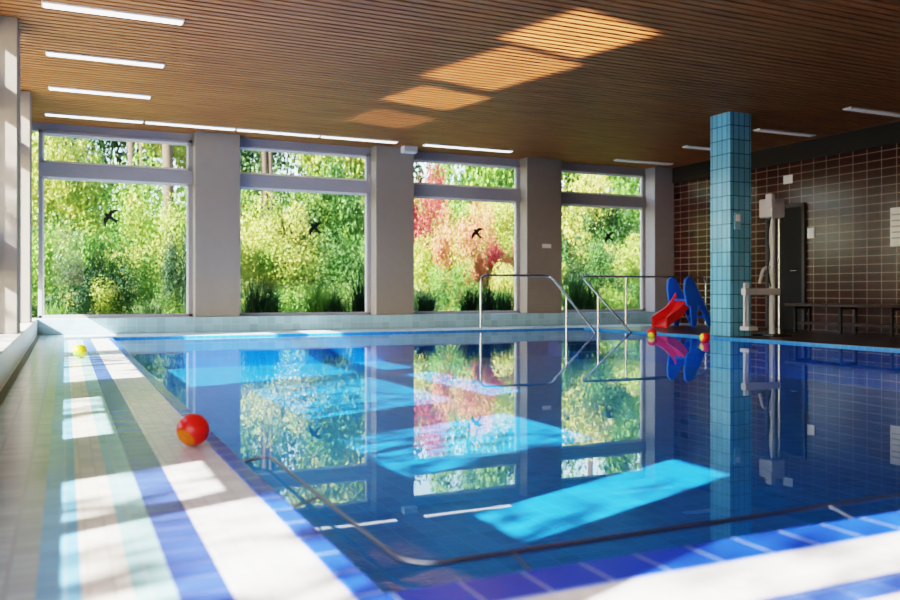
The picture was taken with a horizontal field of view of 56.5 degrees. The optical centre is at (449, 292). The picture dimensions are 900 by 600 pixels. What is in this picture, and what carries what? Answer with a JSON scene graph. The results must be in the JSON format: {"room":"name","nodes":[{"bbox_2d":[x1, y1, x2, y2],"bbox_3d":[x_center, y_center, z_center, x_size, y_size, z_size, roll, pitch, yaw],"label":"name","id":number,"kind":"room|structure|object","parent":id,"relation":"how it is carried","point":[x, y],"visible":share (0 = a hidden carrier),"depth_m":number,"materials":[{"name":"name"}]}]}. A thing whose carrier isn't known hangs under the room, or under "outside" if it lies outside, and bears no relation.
{"room":"indoor swimming pool","nodes":[
{"label":"indoor swimming pool","id":0,"kind":"room"},
{"bbox_2d":[0,318,37,390],"bbox_3d":[-3.048,0.525,5.147,0.464,0.250,17.900,0,0,-25],"label":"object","id":1,"kind":"structure","parent":0,"point":[13,347],"depth_m":7.33,"materials":[{"name":"stone"}]},
{"bbox_2d":[0,15,19,333],"bbox_3d":[-4.513,-1.150,8.353,0.380,3.100,0.550,0,0,-25],"label":"column","id":2,"kind":"structure","parent":1,"relation":"on","point":[9,25],"depth_m":8.15,"materials":[{"name":"paint"}]},
{"bbox_2d":[20,90,31,322],"bbox_3d":[-5.903,-1.150,11.374,0.380,3.100,0.600,0,0,-25],"label":"column","id":3,"kind":"structure","parent":1,"relation":"on","point":[25,96],"depth_m":11.16,"materials":[{"name":"paint"}]},
{"bbox_2d":[0,335,60,599],"bbox_3d":[-2.583,1.100,5.086,0.328,0.900,17.400,0,0,-25],"label":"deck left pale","id":4,"kind":"object","parent":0,"point":[26,412],"visible":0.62,"depth_m":3.15,"materials":[{"name":"tile"}]},
{"bbox_2d":[0,335,40,405],"bbox_3d":[-2.710,0.647,5.028,0.050,0.006,17.400,0,0,-25],"label":"channel","id":5,"kind":"object","parent":4,"relation":"on","point":[6,388],"visible":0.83,"depth_m":6.70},
{"bbox_2d":[68,338,134,599],"bbox_3d":[-2.076,1.100,4.714,0.102,0.900,16.300,0,0,-25],"label":"cream stripe","id":6,"kind":"object","parent":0,"point":[105,575],"visible":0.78,"depth_m":2.48,"materials":[{"name":"tile"}]},
{"bbox_2d":[75,338,178,599],"bbox_3d":[-1.991,1.100,4.753,0.085,0.900,16.300,0,0,-25],"label":"aqua stripe","id":7,"kind":"object","parent":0,"point":[150,577],"visible":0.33,"depth_m":2.47,"materials":[{"name":"tile"}]},
{"bbox_2d":[82,338,235,599],"bbox_3d":[-1.902,1.100,4.794,0.110,0.900,16.300,0,0,-25],"label":"navy stripe","id":8,"kind":"object","parent":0,"point":[194,573],"visible":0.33,"depth_m":2.48,"materials":[{"name":"tile"}]},
{"bbox_2d":[90,337,355,599],"bbox_3d":[-1.748,1.100,4.865,0.230,0.900,16.300,0,0,-25],"label":"white stripe","id":9,"kind":"object","parent":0,"point":[258,557],"visible":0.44,"depth_m":2.46,"materials":[{"name":"tile"}]},
{"bbox_2d":[176,414,209,445],"bbox_3d":[-1.092,0.581,3.556,0.136,0.136,0.136,0,0,22],"label":"ball","id":10,"kind":"object","parent":9,"relation":"on","point":[192,429],"visible":1,"depth_m":3.51,"materials":[{"name":"plastic"}]},
{"bbox_2d":[32,122,644,173],"bbox_3d":[-1.123,-2.660,15.807,12.770,0.180,0.140,0,0,-25],"label":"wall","id":11,"kind":"structure","parent":0,"point":[35,125],"depth_m":14.98,"materials":[{"name":"paint"}]},
{"bbox_2d":[42,133,187,314],"bbox_3d":[-5.461,-1.100,13.757,2.226,2.900,0.040,0,0,-25],"label":"window","id":12,"kind":"structure","parent":11,"relation":"in","point":[43,134],"depth_m":13.71,"materials":[{"name":"white glass"}]},
{"bbox_2d":[240,147,366,312],"bbox_3d":[-2.615,-1.100,15.066,2.340,2.900,0.040,0,0,-25],"label":"window","id":13,"kind":"structure","parent":11,"relation":"in","point":[241,148],"depth_m":15.10,"materials":[{"name":"white glass"}]},
{"bbox_2d":[414,160,515,309],"bbox_3d":[0.279,-1.100,16.397,2.310,2.900,0.040,0,0,-25],"label":"window","id":14,"kind":"structure","parent":11,"relation":"in","point":[421,161],"depth_m":16.56,"materials":[{"name":"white glass"}]},
{"bbox_2d":[562,170,641,308],"bbox_3d":[3.163,-1.100,17.723,2.200,2.900,0.040,0,0,-25],"label":"window","id":15,"kind":"structure","parent":11,"relation":"in","point":[563,171],"depth_m":17.93,"materials":[{"name":"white glass"}]},
{"bbox_2d":[61,323,703,337],"bbox_3d":[-0.376,1.100,15.072,12.028,0.900,1.100,0,0,-25],"label":"deck","id":16,"kind":"object","parent":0,"point":[672,324],"visible":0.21,"depth_m":14.13,"materials":[{"name":"tile"}]},
{"bbox_2d":[38,311,656,334],"bbox_3d":[-0.860,0.525,15.730,12.356,0.250,0.500,0,0,-25],"label":"low wall","id":17,"kind":"structure","parent":16,"relation":"on","point":[110,325],"depth_m":14.78,"materials":[{"name":"tile"}]},
{"bbox_2d":[38,129,192,317],"bbox_3d":[-5.443,-1.095,13.754,2.376,2.990,0.120,0,0,-25],"label":"frame","id":18,"kind":"object","parent":17,"relation":"on","point":[47,169],"visible":0.86,"depth_m":13.70,"materials":[{"name":"paint"}]},
{"bbox_2d":[193,131,239,316],"bbox_3d":[-3.996,-1.150,14.287,0.740,3.100,0.400,0,0,-25],"label":"column","id":19,"kind":"structure","parent":17,"relation":"on","point":[216,156],"depth_m":14.10,"materials":[{"name":"paint"}]},
{"bbox_2d":[240,144,370,315],"bbox_3d":[-2.597,-1.095,15.063,2.490,2.990,0.120,0,0,-25],"label":"frame","id":20,"kind":"object","parent":17,"relation":"on","point":[246,180],"visible":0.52,"depth_m":15.12,"materials":[{"name":"paint"}]},
{"bbox_2d":[370,145,413,314],"bbox_3d":[-1.093,-1.150,15.623,0.750,3.100,0.400,0,0,-25],"label":"column","id":21,"kind":"structure","parent":17,"relation":"on","point":[392,171],"depth_m":15.43,"materials":[{"name":"paint"}]},
{"bbox_2d":[414,157,520,313],"bbox_3d":[0.297,-1.095,16.394,2.460,2.990,0.120,0,0,-25],"label":"frame","id":22,"kind":"object","parent":17,"relation":"on","point":[419,189],"visible":0.58,"depth_m":16.48,"materials":[{"name":"paint"}]},
{"bbox_2d":[519,157,561,312],"bbox_3d":[1.814,-1.150,16.960,0.810,3.100,0.400,0,0,-25],"label":"column","id":23,"kind":"structure","parent":17,"relation":"on","point":[540,178],"depth_m":16.77,"materials":[{"name":"paint"}]},
{"bbox_2d":[562,168,645,311],"bbox_3d":[3.181,-1.095,17.721,2.350,2.990,0.120,0,0,-25],"label":"frame","id":24,"kind":"object","parent":17,"relation":"on","point":[567,198],"visible":0.52,"depth_m":17.83,"materials":[{"name":"paint"}]},
{"bbox_2d":[645,167,673,311],"bbox_3d":[4.523,-1.150,18.189,0.520,3.100,0.430,0,0,-25],"label":"column","id":25,"kind":"structure","parent":17,"relation":"on","point":[659,187],"depth_m":18.00,"materials":[{"name":"paint"}]},
{"bbox_2d":[480,274,596,332],"bbox_3d":[1.577,0.303,14.411,1.450,1.286,1.891,0,0,-25],"label":"stair handrail","id":26,"kind":"object","parent":16,"relation":"on","point":[567,298],"depth_m":14.98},
{"bbox_2d":[0,0,899,168],"bbox_3d":[2.611,-2.715,7.689,12.770,0.030,17.790,0,0,-25],"label":"slats","id":27,"kind":"object","parent":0,"point":[591,82],"visible":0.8,"depth_m":10.02,"materials":[{"name":"brown wood"}]},
{"bbox_2d":[44,112,143,122],"bbox_3d":[-5.448,-2.684,12.849,1.400,0.029,0.150,0,0,-25],"label":"ceiling light","id":28,"kind":"object","parent":27,"relation":"attached to","point":[45,113],"visible":1,"depth_m":12.81,"materials":[{"name":"white plastic"}]},
{"bbox_2d":[48,86,150,98],"bbox_3d":[-4.682,-2.684,11.220,1.270,0.029,0.150,0,0,-25],"label":"ceiling light","id":29,"kind":"object","parent":27,"relation":"attached to","point":[55,88],"visible":1,"depth_m":11.18,"materials":[{"name":"white plastic"}]},
{"bbox_2d":[45,50,164,67],"bbox_3d":[-3.951,-2.684,9.630,1.270,0.029,0.150,0,0,-25],"label":"ceiling light","id":30,"kind":"object","parent":27,"relation":"attached to","point":[47,52],"visible":1,"depth_m":9.58,"materials":[{"name":"white plastic"}]},
{"bbox_2d":[41,0,184,24],"bbox_3d":[-3.219,-2.684,8.040,1.270,0.029,0.150,0,0,-25],"label":"ceiling light","id":31,"kind":"object","parent":27,"relation":"attached to","point":[45,4],"visible":1,"depth_m":8.00,"materials":[{"name":"white plastic"}]},
{"bbox_2d":[145,120,235,130],"bbox_3d":[-4.158,-2.684,13.443,1.400,0.029,0.150,0,0,-25],"label":"ceiling light","id":32,"kind":"object","parent":27,"relation":"attached to","point":[146,121],"visible":1,"depth_m":13.40,"materials":[{"name":"white plastic"}]},
{"bbox_2d":[236,128,320,136],"bbox_3d":[-2.868,-2.684,14.036,1.400,0.029,0.150,0,0,-25],"label":"ceiling light","id":33,"kind":"object","parent":27,"relation":"attached to","point":[237,129],"visible":1,"depth_m":13.99,"materials":[{"name":"white plastic"}]},
{"bbox_2d":[423,143,512,152],"bbox_3d":[0.349,-2.684,15.515,1.800,0.029,0.150,0,0,-25],"label":"ceiling light","id":34,"kind":"object","parent":27,"relation":"attached to","point":[425,144],"visible":1,"depth_m":15.47,"materials":[{"name":"white plastic"}]},
{"bbox_2d":[842,107,899,116],"bbox_3d":[6.347,-2.684,12.441,1.270,0.029,0.150,0,0,-25],"label":"ceiling light","id":35,"kind":"object","parent":27,"relation":"attached to","point":[854,109],"visible":1,"depth_m":12.35,"materials":[{"name":"white plastic"}]},
{"bbox_2d":[188,402,899,593],"bbox_3d":[1.194,1.350,8.804,8.273,0.400,11.600,0,0,-25],"label":"basin","id":36,"kind":"object","parent":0,"point":[427,480],"visible":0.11,"depth_m":5.36,"materials":[{"name":"tile"}]},
{"bbox_2d":[107,337,899,599],"bbox_3d":[1.195,1.098,8.722,8.340,0.904,11.750,0,0,-25],"label":"coping","id":37,"kind":"object","parent":36,"relation":"on","point":[574,576],"visible":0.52,"depth_m":2.05,"materials":[{"name":"tile"}]},
{"bbox_2d":[112,328,899,594],"bbox_3d":[1.194,0.902,8.804,8.273,0.495,11.600,0,0,-25],"label":"pool side tiles","id":38,"kind":"object","parent":36,"relation":"on","point":[864,347],"visible":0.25,"depth_m":13.06,"materials":[{"name":"tile"}]},
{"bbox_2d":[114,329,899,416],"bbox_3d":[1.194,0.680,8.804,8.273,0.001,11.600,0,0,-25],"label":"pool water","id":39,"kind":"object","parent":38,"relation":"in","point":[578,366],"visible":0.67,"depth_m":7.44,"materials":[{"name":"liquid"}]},
{"bbox_2d":[243,455,899,569],"bbox_3d":[3.180,0.664,4.245,8.074,0.040,1.657,0,0,-25],"label":"rail","id":40,"kind":"object","parent":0,"point":[514,552],"depth_m":2.30,"materials":[{"name":"metal"}]},
{"bbox_2d":[521,533,899,599],"bbox_3d":[5.088,1.100,3.931,11.410,0.900,0.210,0,0,-25],"label":"floor","id":41,"kind":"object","parent":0,"point":[779,574],"visible":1,"depth_m":1.91,"materials":[{"name":"tile"}]},
{"bbox_2d":[584,325,899,348],"bbox_3d":[6.378,1.100,11.106,3.070,0.900,11.750,0,0,-25],"label":"deck","id":42,"kind":"object","parent":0,"point":[882,340],"visible":0.17,"depth_m":12.80,"materials":[{"name":"brown tile"}]},
{"bbox_2d":[582,275,706,332],"bbox_3d":[4.236,0.303,15.607,3.100,1.286,1.941,0,0,-25],"label":"stair handrail","id":43,"kind":"object","parent":42,"relation":"on","point":[624,276],"depth_m":16.20,"materials":[{"name":"metal"}]},
{"bbox_2d":[652,277,709,327],"bbox_3d":[4.397,0.167,15.836,1.085,0.947,0.530,0,0,-25],"label":"slide","id":44,"kind":"object","parent":42,"relation":"on","point":[688,303],"visible":0.98,"depth_m":15.70,"materials":[{"name":"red plastic"}]},
{"bbox_2d":[710,111,750,336],"bbox_3d":[4.257,-1.025,12.701,0.410,3.350,0.420,0,0,-25],"label":"tiled column","id":45,"kind":"structure","parent":42,"relation":"on","point":[730,132],"depth_m":12.54,"materials":[{"name":"tile"}]},
{"bbox_2d":[740,194,791,336],"bbox_3d":[4.655,-0.410,12.543,0.860,2.120,0.400,0,0,-25],"label":"lift","id":46,"kind":"object","parent":42,"relation":"on","point":[770,208],"visible":1,"depth_m":12.54,"materials":[{"name":"silver metal"}]},
{"bbox_2d":[784,303,899,336],"bbox_3d":[6.574,0.410,12.655,0.420,0.480,3.500,0,0,-25],"label":"bench","id":47,"kind":"object","parent":42,"relation":"on","point":[893,307],"visible":1,"depth_m":13.17,"materials":[{"name":"brown wood"}]},
{"bbox_2d":[674,143,899,333],"bbox_3d":[8.479,-0.860,10.449,0.200,3.020,17.900,0,0,-25],"label":"wall","id":48,"kind":"structure","parent":0,"point":[849,197],"depth_m":14.41,"materials":[{"name":"brown tile"}]},
{"bbox_2d":[768,206,801,328],"bbox_3d":[6.129,-0.450,15.284,0.030,2.200,0.790,0,0,-25],"label":"leaf","id":49,"kind":"object","parent":48,"relation":"attached to","point":[791,224],"visible":0.71,"depth_m":15.16,"materials":[{"name":"paint"}]},
{"bbox_2d":[765,202,805,329],"bbox_3d":[6.120,-0.480,15.280,0.050,2.260,0.910,0,0,-25],"label":"door frame","id":50,"kind":"structure","parent":48,"relation":"attached to","point":[803,204],"depth_m":14.89,"materials":[{"name":"metal"}]},
{"bbox_2d":[672,121,899,182],"bbox_3d":[8.498,-2.535,10.348,0.250,0.330,17.700,0,0,-25],"label":"trim","id":51,"kind":"structure","parent":48,"relation":"attached to","point":[886,134],"depth_m":14.67,"materials":[{"name":"paint"}]},
{"bbox_2d":[890,207,899,246],"bbox_3d":[7.075,-1.046,13.235,0.022,0.619,0.245,0,0,-25],"label":"board","id":52,"kind":"object","parent":48,"relation":"attached to","point":[894,212],"visible":1,"depth_m":13.27,"materials":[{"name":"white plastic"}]},
{"bbox_2d":[758,571,899,599],"bbox_3d":[5.153,1.100,3.790,11.410,0.900,0.100,0,0,-25],"label":"floor","id":53,"kind":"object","parent":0,"point":[868,588],"visible":1,"depth_m":1.83,"materials":[{"name":"tile"}]},
{"label":"outside","id":54,"kind":"structure","parent":0,"visible":0},
{"bbox_2d":[35,338,81,599],"bbox_3d":[-2.163,1.100,4.674,0.091,0.900,16.300,0,0,-25],"label":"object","id":55,"kind":"structure","parent":54,"point":[59,572],"depth_m":2.48,"materials":[{"name":"tile"}]},
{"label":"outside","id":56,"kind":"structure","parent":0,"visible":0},
{"bbox_2d":[32,211,639,334],"bbox_3d":[-2.939,-1.735,32.715,50.000,5.073,32.000,0,0,-25],"label":"hillside","id":57,"kind":"structure","parent":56,"point":[138,306],"depth_m":26.30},
{"bbox_2d":[32,210,87,303],"bbox_3d":[-9.344,-0.681,19.090,2.735,2.520,2.569,0,0,-19],"label":"bush","id":58,"kind":"object","parent":57,"relation":"on","point":[51,223],"visible":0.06,"depth_m":19.64,"materials":[{"name":"green plant"}]},
{"bbox_2d":[32,223,93,314],"bbox_3d":[-8.019,-0.320,17.020,1.701,2.239,2.560,0,0,33],"label":"bush","id":59,"kind":"object","parent":57,"relation":"on","point":[49,251],"visible":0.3,"depth_m":16.66,"materials":[{"name":"green plant"}]},
{"bbox_2d":[32,132,111,265],"bbox_3d":[-11.603,-2.809,24.159,3.497,5.030,3.172,0,0,24],"label":"bush","id":60,"kind":"object","parent":57,"relation":"on","point":[50,193],"visible":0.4,"depth_m":23.82,"materials":[{"name":"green plant"}]},
{"bbox_2d":[55,274,127,313],"bbox_3d":[-7.157,0.209,16.771,1.574,1.285,1.370,0,0,14],"label":"bush","id":61,"kind":"object","parent":57,"relation":"on","point":[107,294],"visible":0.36,"depth_m":16.29,"materials":[{"name":"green plant"}]},
{"bbox_2d":[44,241,142,314],"bbox_3d":[-7.022,-0.117,16.511,1.052,1.783,1.928,0,0,39],"label":"bush","id":62,"kind":"object","parent":57,"relation":"on","point":[81,281],"visible":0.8,"depth_m":16.21,"materials":[{"name":"green plant"}]},
{"bbox_2d":[32,137,161,236],"bbox_3d":[-13.208,-6.381,31.728,5.897,8.829,5.099,0,0,35],"label":"tree","id":63,"kind":"object","parent":57,"relation":"on","point":[103,144],"visible":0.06,"depth_m":30.42,"materials":[{"name":"green plant"}]},
{"bbox_2d":[51,236,174,301],"bbox_3d":[-7.914,-0.478,20.099,2.613,2.034,2.900,0,0,26],"label":"bush","id":64,"kind":"object","parent":57,"relation":"on","point":[126,251],"visible":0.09,"depth_m":19.93,"materials":[{"name":"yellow plant"}]},
{"bbox_2d":[52,142,179,261],"bbox_3d":[-9.636,-2.457,24.767,3.761,4.332,3.425,0,0,-17],"label":"bush","id":65,"kind":"object","parent":57,"relation":"on","point":[120,195],"visible":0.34,"depth_m":24.20,"materials":[{"name":"green plant"}]},
{"bbox_2d":[64,216,171,314],"bbox_3d":[-6.925,-0.429,17.414,1.771,2.452,2.541,0,0,24],"label":"bush","id":66,"kind":"object","parent":57,"relation":"on","point":[86,249],"visible":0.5,"depth_m":17.16,"materials":[{"name":"green plant"}]},
{"bbox_2d":[147,281,185,313],"bbox_3d":[-5.526,0.277,16.962,1.574,1.145,1.370,0,0,44],"label":"bush","id":67,"kind":"object","parent":57,"relation":"on","point":[172,308],"visible":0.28,"depth_m":16.60,"materials":[{"name":"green plant"}]},
{"bbox_2d":[160,219,185,313],"bbox_3d":[-5.200,-0.377,16.370,0.879,2.318,0.751,0,0,-11],"label":"shrub","id":68,"kind":"object","parent":57,"relation":"on","point":[170,277],"visible":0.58,"depth_m":16.18,"materials":[{"name":"green plant"}]},
{"bbox_2d":[116,187,248,296],"bbox_3d":[-6.461,-0.988,20.341,2.900,3.191,2.613,0,0,12],"label":"bush","id":69,"kind":"object","parent":57,"relation":"on","point":[173,222],"visible":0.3,"depth_m":19.84,"materials":[{"name":"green plant"}]},
{"bbox_2d":[116,163,248,262],"bbox_3d":[-8.347,-2.243,26.792,3.761,3.560,3.425,0,0,8],"label":"bush","id":70,"kind":"object","parent":57,"relation":"on","point":[179,188],"visible":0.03,"depth_m":25.92,"materials":[{"name":"green plant"}]},
{"bbox_2d":[126,143,242,216],"bbox_3d":[-10.168,-5.771,33.371,5.800,7.437,5.226,0,0,-28],"label":"tree","id":71,"kind":"object","parent":57,"relation":"on","point":[179,152],"visible":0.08,"depth_m":31.88,"materials":[{"name":"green plant"}]},
{"bbox_2d":[241,273,281,312],"bbox_3d":[-3.656,0.156,15.704,1.296,1.148,1.337,0,0,-25],"label":"ornamental grass","id":72,"kind":"object","parent":57,"relation":"on","point":[251,305],"depth_m":15.65,"materials":[{"name":"green plant"}]},
{"bbox_2d":[250,280,297,330],"bbox_3d":[-3.352,0.223,15.750,1.144,1.014,1.228,0,0,-25],"label":"ornamental grass","id":73,"kind":"object","parent":57,"relation":"on","point":[270,303],"depth_m":15.66,"materials":[{"name":"green plant"}]},
{"bbox_2d":[241,191,310,297],"bbox_3d":[-5.312,-1.203,22.675,2.900,3.108,2.613,0,0,12],"label":"bush","id":74,"kind":"object","parent":57,"relation":"on","point":[258,227],"visible":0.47,"depth_m":22.24,"materials":[{"name":"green plant"}]},
{"bbox_2d":[241,157,330,276],"bbox_3d":[-6.021,-2.448,27.441,3.484,4.018,3.982,0,0,-39],"label":"bush","id":75,"kind":"object","parent":57,"relation":"on","point":[249,199],"visible":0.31,"depth_m":27.13,"materials":[{"name":"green plant"}]},
{"bbox_2d":[241,150,332,244],"bbox_3d":[-7.455,-5.561,33.786,5.897,7.190,5.099,0,0,0],"label":"tree","id":76,"kind":"object","parent":57,"relation":"on","point":[246,153],"visible":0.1,"depth_m":33.64,"materials":[{"name":"green plant"}]},
{"bbox_2d":[246,229,332,302],"bbox_3d":[-4.261,-0.671,22.599,2.307,2.163,2.622,0,0,-8],"label":"bush","id":77,"kind":"object","parent":57,"relation":"on","point":[267,257],"visible":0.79,"depth_m":21.91,"materials":[{"name":"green plant"}]},
{"bbox_2d":[273,284,311,312],"bbox_3d":[-3.398,0.328,17.915,1.530,1.051,1.751,0,0,27],"label":"bush","id":78,"kind":"object","parent":57,"relation":"on","point":[289,308],"visible":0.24,"depth_m":17.65,"materials":[{"name":"green plant"}]},
{"bbox_2d":[286,273,348,311],"bbox_3d":[-2.564,0.136,16.186,1.308,1.189,1.274,0,0,-11],"label":"ornamental grass","id":79,"kind":"object","parent":57,"relation":"on","point":[317,306],"depth_m":16.08,"materials":[{"name":"green plant"}]},
{"bbox_2d":[272,155,364,277],"bbox_3d":[-4.365,-2.751,28.518,4.050,4.643,3.400,0,0,7],"label":"bush","id":80,"kind":"object","parent":57,"relation":"on","point":[348,206],"visible":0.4,"depth_m":27.74,"materials":[{"name":"green plant"}]},
{"bbox_2d":[295,281,354,311],"bbox_3d":[-2.739,0.282,19.085,1.568,1.138,1.723,0,0,-34],"label":"bush","id":81,"kind":"object","parent":57,"relation":"on","point":[329,287],"visible":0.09,"depth_m":19.28,"materials":[{"name":"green plant"}]},
{"bbox_2d":[288,154,364,243],"bbox_3d":[-4.286,-6.011,34.307,4.614,8.472,5.245,0,0,10],"label":"tree","id":82,"kind":"object","parent":57,"relation":"on","point":[358,172],"visible":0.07,"depth_m":33.07,"materials":[{"name":"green plant"}]},
{"bbox_2d":[296,222,364,304],"bbox_3d":[-2.787,-0.748,23.182,2.604,2.357,2.651,0,0,5],"label":"bush","id":83,"kind":"object","parent":57,"relation":"on","point":[339,268],"visible":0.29,"depth_m":22.63,"materials":[{"name":"green plant"}]},
{"bbox_2d":[313,285,354,329],"bbox_3d":[-2.279,0.276,16.246,1.088,0.908,1.083,0,0,17],"label":"ornamental grass","id":84,"kind":"object","parent":57,"relation":"on","point":[335,305],"depth_m":16.19,"materials":[{"name":"green plant"}]},
{"bbox_2d":[330,265,364,311],"bbox_3d":[-1.762,0.030,16.621,1.584,1.399,1.490,0,0,36],"label":"ornamental grass","id":85,"kind":"object","parent":57,"relation":"on","point":[359,295],"depth_m":16.51,"materials":[{"name":"green plant"}]},
{"bbox_2d":[127,142,593,280],"bbox_3d":[-1.859,-3.585,28.303,16.781,7.539,5.260,0,0,-25],"label":"trunk","id":86,"kind":"object","parent":57,"relation":"on","point":[167,150],"visible":0.16,"depth_m":24.89,"materials":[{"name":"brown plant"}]},
{"bbox_2d":[337,157,455,236],"bbox_3d":[-3.177,-5.948,36.683,5.099,7.768,5.897,0,0,-40],"label":"tree","id":87,"kind":"object","parent":57,"relation":"on","point":[420,169],"visible":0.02,"depth_m":35.44,"materials":[{"name":"green plant"}]},
{"bbox_2d":[414,286,447,310],"bbox_3d":[-0.465,0.284,17.297,1.008,0.893,1.028,0,0,0],"label":"ornamental grass","id":88,"kind":"object","parent":57,"relation":"on","point":[422,305],"depth_m":17.19,"materials":[{"name":"green plant"}]},
{"bbox_2d":[414,164,449,278],"bbox_3d":[-0.991,-2.183,26.050,1.923,4.269,1.587,0,0,-39],"label":"shrub","id":89,"kind":"object","parent":57,"relation":"on","point":[418,222],"visible":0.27,"depth_m":26.00,"materials":[{"name":"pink plant"}]},
{"bbox_2d":[414,230,477,306],"bbox_3d":[-0.428,-0.576,22.975,2.622,2.365,2.307,0,0,13],"label":"bush","id":90,"kind":"object","parent":57,"relation":"on","point":[421,269],"visible":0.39,"depth_m":22.37,"materials":[{"name":"yellow plant"}]},
{"bbox_2d":[416,199,488,263],"bbox_3d":[-0.076,-2.080,30.484,3.400,3.235,4.050,0,0,5],"label":"bush","id":91,"kind":"object","parent":57,"relation":"on","point":[456,212],"visible":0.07,"depth_m":30.43,"materials":[{"name":"green plant"}]},
{"bbox_2d":[427,252,478,310],"bbox_3d":[0.019,-0.134,21.061,1.427,1.839,1.462,0,0,-20],"label":"bush","id":92,"kind":"object","parent":57,"relation":"on","point":[457,277],"visible":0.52,"depth_m":20.96,"materials":[{"name":"green plant"}]},
{"bbox_2d":[432,201,497,310],"bbox_3d":[0.370,-1.047,22.459,1.827,3.269,1.916,0,0,9],"label":"shrub","id":93,"kind":"object","parent":57,"relation":"on","point":[443,246],"visible":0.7,"depth_m":22.10,"materials":[{"name":"pink plant"}]},
{"bbox_2d":[449,278,488,310],"bbox_3d":[0.429,0.200,17.754,1.222,1.061,1.156,0,0,-39],"label":"ornamental grass","id":94,"kind":"object","parent":57,"relation":"on","point":[469,305],"depth_m":17.59,"materials":[{"name":"green plant"}]},
{"bbox_2d":[426,163,513,246],"bbox_3d":[1.734,-6.037,36.497,5.099,8.689,5.897,0,0,10],"label":"tree","id":95,"kind":"object","parent":57,"relation":"on","point":[491,175],"visible":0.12,"depth_m":35.12,"materials":[{"name":"green plant"}]},
{"bbox_2d":[439,216,513,292],"bbox_3d":[0.912,-0.899,24.779,2.900,2.670,2.613,0,0,-22],"label":"bush","id":96,"kind":"object","parent":57,"relation":"on","point":[510,236],"visible":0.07,"depth_m":24.23,"materials":[{"name":"red plant"}]},
{"bbox_2d":[460,201,513,254],"bbox_3d":[1.670,-2.124,30.564,3.172,3.472,3.497,0,0,-39],"label":"bush","id":97,"kind":"object","parent":57,"relation":"on","point":[504,215],"visible":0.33,"depth_m":29.25,"materials":[{"name":"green plant"}]},
{"bbox_2d":[472,277,506,326],"bbox_3d":[0.831,0.171,18.264,1.276,1.119,1.305,0,0,-25],"label":"ornamental grass","id":98,"kind":"object","parent":57,"relation":"on","point":[489,298],"depth_m":18.13,"materials":[{"name":"green plant"}]},
{"bbox_2d":[484,235,513,288],"bbox_3d":[1.623,-0.661,23.652,1.567,2.254,1.292,0,0,-7],"label":"shrub","id":99,"kind":"object","parent":57,"relation":"on","point":[494,252],"visible":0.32,"depth_m":23.38,"materials":[{"name":"red plant"}]},
{"bbox_2d":[488,258,513,306],"bbox_3d":[1.624,-0.086,21.694,1.297,1.731,1.399,0,0,-2],"label":"bush","id":100,"kind":"object","parent":57,"relation":"on","point":[508,280],"visible":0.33,"depth_m":21.22,"materials":[{"name":"yellow plant"}]},
{"bbox_2d":[489,282,513,310],"bbox_3d":[1.167,0.222,18.054,1.172,1.017,1.182,0,0,41],"label":"ornamental grass","id":101,"kind":"object","parent":57,"relation":"on","point":[507,304],"depth_m":17.96,"materials":[{"name":"green plant"}]},
{"bbox_2d":[562,223,599,301],"bbox_3d":[3.476,-0.878,26.138,2.550,2.580,2.948,0,0,9],"label":"bush","id":102,"kind":"object","parent":57,"relation":"on","point":[565,251],"visible":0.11,"depth_m":25.53,"materials":[{"name":"green plant"}]},
{"bbox_2d":[562,258,602,309],"bbox_3d":[2.814,-0.068,18.983,1.735,1.596,1.722,0,0,29],"label":"ornamental grass","id":103,"kind":"object","parent":57,"relation":"on","point":[575,292],"depth_m":18.83,"materials":[{"name":"green plant"}]},
{"bbox_2d":[562,174,614,272],"bbox_3d":[4.359,-2.746,31.759,3.497,4.840,3.172,0,0,-30],"label":"bush","id":104,"kind":"object","parent":57,"relation":"on","point":[567,221],"visible":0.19,"depth_m":31.27,"materials":[{"name":"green plant"}]},
{"bbox_2d":[572,269,610,324],"bbox_3d":[3.151,0.070,18.842,1.532,1.319,1.496,0,0,-25],"label":"ornamental grass","id":105,"kind":"object","parent":57,"relation":"on","point":[591,301],"depth_m":18.69,"materials":[{"name":"green plant"}]},
{"bbox_2d":[565,229,634,308],"bbox_3d":[4.059,-0.422,22.024,1.847,2.452,1.699,0,0,-26],"label":"bush","id":106,"kind":"object","parent":57,"relation":"on","point":[598,260],"visible":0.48,"depth_m":21.81,"materials":[{"name":"green plant"}]},
{"bbox_2d":[562,173,639,246],"bbox_3d":[8.614,-5.669,40.748,5.897,7.539,5.099,0,0,-35],"label":"tree","id":107,"kind":"object","parent":57,"relation":"on","point":[624,179],"visible":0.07,"depth_m":40.32,"materials":[{"name":"green plant"}]},
{"bbox_2d":[563,178,639,274],"bbox_3d":[5.891,-2.247,31.779,4.050,3.986,3.400,0,0,32],"label":"bush","id":108,"kind":"object","parent":57,"relation":"on","point":[610,227],"visible":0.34,"depth_m":31.64,"materials":[{"name":"green plant"}]},
{"bbox_2d":[569,229,639,306],"bbox_3d":[5.350,-0.739,25.711,2.900,2.743,2.613,0,0,-31],"label":"bush","id":109,"kind":"object","parent":57,"relation":"on","point":[627,257],"visible":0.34,"depth_m":25.40,"materials":[{"name":"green plant"}]},
{"bbox_2d":[586,281,637,308],"bbox_3d":[3.830,0.260,21.237,1.568,1.184,1.723,0,0,-13],"label":"bush","id":110,"kind":"object","parent":57,"relation":"on","point":[618,303],"visible":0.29,"depth_m":21.03,"materials":[{"name":"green plant"}]},
{"bbox_2d":[600,176,639,247],"bbox_3d":[7.255,-2.670,33.514,4.050,4.517,3.400,0,0,34],"label":"bush","id":111,"kind":"object","parent":57,"relation":"on","point":[624,185],"visible":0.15,"depth_m":33.48,"materials":[{"name":"green plant"}]},
{"bbox_2d":[608,273,639,308],"bbox_3d":[4.867,0.140,22.288,1.588,1.435,1.547,0,0,36],"label":"bush","id":112,"kind":"object","parent":57,"relation":"on","point":[636,291],"visible":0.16,"depth_m":21.84,"materials":[{"name":"green plant"}]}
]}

